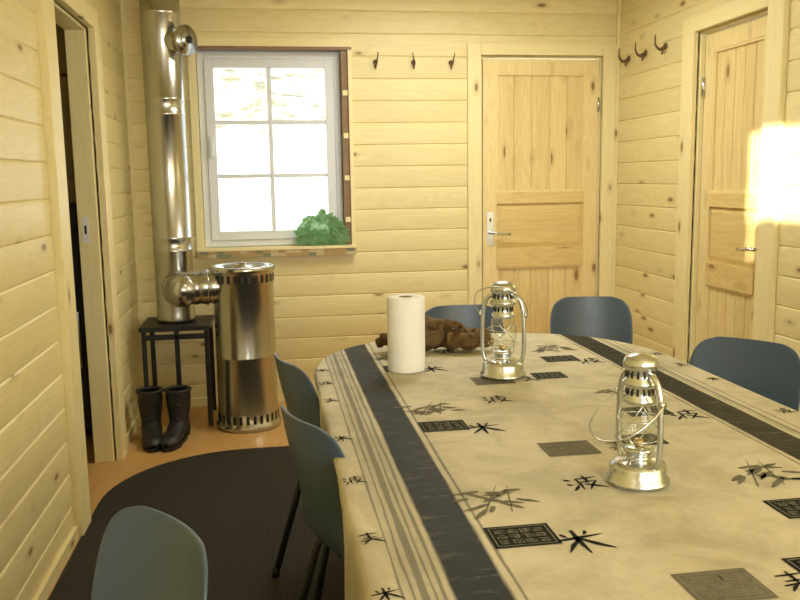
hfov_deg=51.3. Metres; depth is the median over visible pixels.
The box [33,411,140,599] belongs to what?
baseboard
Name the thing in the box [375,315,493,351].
driftwood burl
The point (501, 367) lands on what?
lantern
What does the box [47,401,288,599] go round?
floor
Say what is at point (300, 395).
dining chair
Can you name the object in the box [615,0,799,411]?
wall
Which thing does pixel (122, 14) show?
trim
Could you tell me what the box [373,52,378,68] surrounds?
coat hook
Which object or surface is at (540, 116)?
door
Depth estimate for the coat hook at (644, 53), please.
4.82 m
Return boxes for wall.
[0,0,142,599]
[56,0,616,406]
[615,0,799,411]
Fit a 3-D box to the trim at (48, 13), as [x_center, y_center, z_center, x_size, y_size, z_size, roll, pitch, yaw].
[-1.388,-0.215,3.569,0.132,2.150,1.030,-2,8,-9]
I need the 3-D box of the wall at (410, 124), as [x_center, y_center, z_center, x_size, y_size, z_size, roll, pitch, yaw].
[-0.799,-0.615,5.037,4.591,2.500,0.100,-2,8,-9]
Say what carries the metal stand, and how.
on the floor
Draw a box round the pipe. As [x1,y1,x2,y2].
[139,0,196,323]
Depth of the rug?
3.34 m
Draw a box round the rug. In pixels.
[48,446,344,599]
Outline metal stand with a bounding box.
[138,315,216,425]
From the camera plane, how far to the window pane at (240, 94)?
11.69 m
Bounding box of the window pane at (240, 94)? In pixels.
[213,69,327,230]
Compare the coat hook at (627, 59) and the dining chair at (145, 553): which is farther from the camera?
the coat hook at (627, 59)
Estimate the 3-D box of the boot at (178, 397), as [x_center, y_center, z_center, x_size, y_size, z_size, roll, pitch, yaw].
[-1.182,0.615,4.358,0.147,0.275,0.321,-1,8,3]
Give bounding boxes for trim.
[34,0,126,536]
[120,0,620,386]
[187,38,355,258]
[467,43,616,304]
[672,0,789,362]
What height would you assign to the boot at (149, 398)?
0.275 m
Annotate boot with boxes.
[135,386,163,452]
[160,385,191,452]
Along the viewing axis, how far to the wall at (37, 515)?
2.79 m
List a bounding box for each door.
[482,59,599,333]
[695,15,767,347]
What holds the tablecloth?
on the dining table
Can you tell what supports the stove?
on the floor
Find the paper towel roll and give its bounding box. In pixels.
[387,294,424,373]
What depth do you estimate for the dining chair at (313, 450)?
1.94 m
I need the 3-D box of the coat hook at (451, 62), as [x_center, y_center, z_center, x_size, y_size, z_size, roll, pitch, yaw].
[0.312,-1.437,5.015,0.028,0.091,0.070,-2,8,-9]
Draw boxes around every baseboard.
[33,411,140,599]
[166,391,318,407]
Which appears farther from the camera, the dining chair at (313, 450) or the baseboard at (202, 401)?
the baseboard at (202, 401)
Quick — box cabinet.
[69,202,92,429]
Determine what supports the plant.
on the trim at (341, 46)
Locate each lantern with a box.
[474,281,527,380]
[589,352,669,491]
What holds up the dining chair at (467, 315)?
on the rug
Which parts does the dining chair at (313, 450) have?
leg frame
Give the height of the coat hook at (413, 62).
0.091 m
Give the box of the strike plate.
[82,217,89,242]
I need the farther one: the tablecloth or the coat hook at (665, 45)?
the coat hook at (665, 45)
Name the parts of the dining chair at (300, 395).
leg frame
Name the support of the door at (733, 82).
in the wall at (649, 88)
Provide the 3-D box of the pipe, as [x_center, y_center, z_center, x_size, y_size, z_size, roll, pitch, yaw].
[-1.236,-0.830,4.569,0.316,1.925,0.220,2,9,21]
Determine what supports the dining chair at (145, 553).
on the rug
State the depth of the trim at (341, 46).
4.94 m
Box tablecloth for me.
[314,333,799,599]
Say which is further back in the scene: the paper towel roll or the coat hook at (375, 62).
the coat hook at (375, 62)
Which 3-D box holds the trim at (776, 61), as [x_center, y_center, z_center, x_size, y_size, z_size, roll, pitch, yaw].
[1.621,-0.335,4.074,0.127,2.150,0.880,-2,8,-9]
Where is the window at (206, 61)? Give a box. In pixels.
[196,52,343,246]
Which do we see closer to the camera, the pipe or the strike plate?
the strike plate
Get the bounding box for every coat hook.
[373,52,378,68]
[411,52,415,68]
[449,53,454,68]
[618,48,629,65]
[635,42,646,60]
[654,35,667,54]
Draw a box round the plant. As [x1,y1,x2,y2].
[293,208,350,245]
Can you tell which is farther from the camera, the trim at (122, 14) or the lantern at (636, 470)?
the trim at (122, 14)
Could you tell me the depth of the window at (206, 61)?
4.98 m
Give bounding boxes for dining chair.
[91,506,207,599]
[272,353,329,599]
[280,405,345,599]
[425,304,504,332]
[550,296,632,343]
[689,336,799,410]
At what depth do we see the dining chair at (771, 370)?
2.75 m
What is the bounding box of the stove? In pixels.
[162,262,280,433]
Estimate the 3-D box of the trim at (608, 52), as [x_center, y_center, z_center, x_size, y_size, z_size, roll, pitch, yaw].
[0.884,-0.509,5.309,0.950,2.160,0.124,-2,8,-9]
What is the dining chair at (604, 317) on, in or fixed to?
on the rug

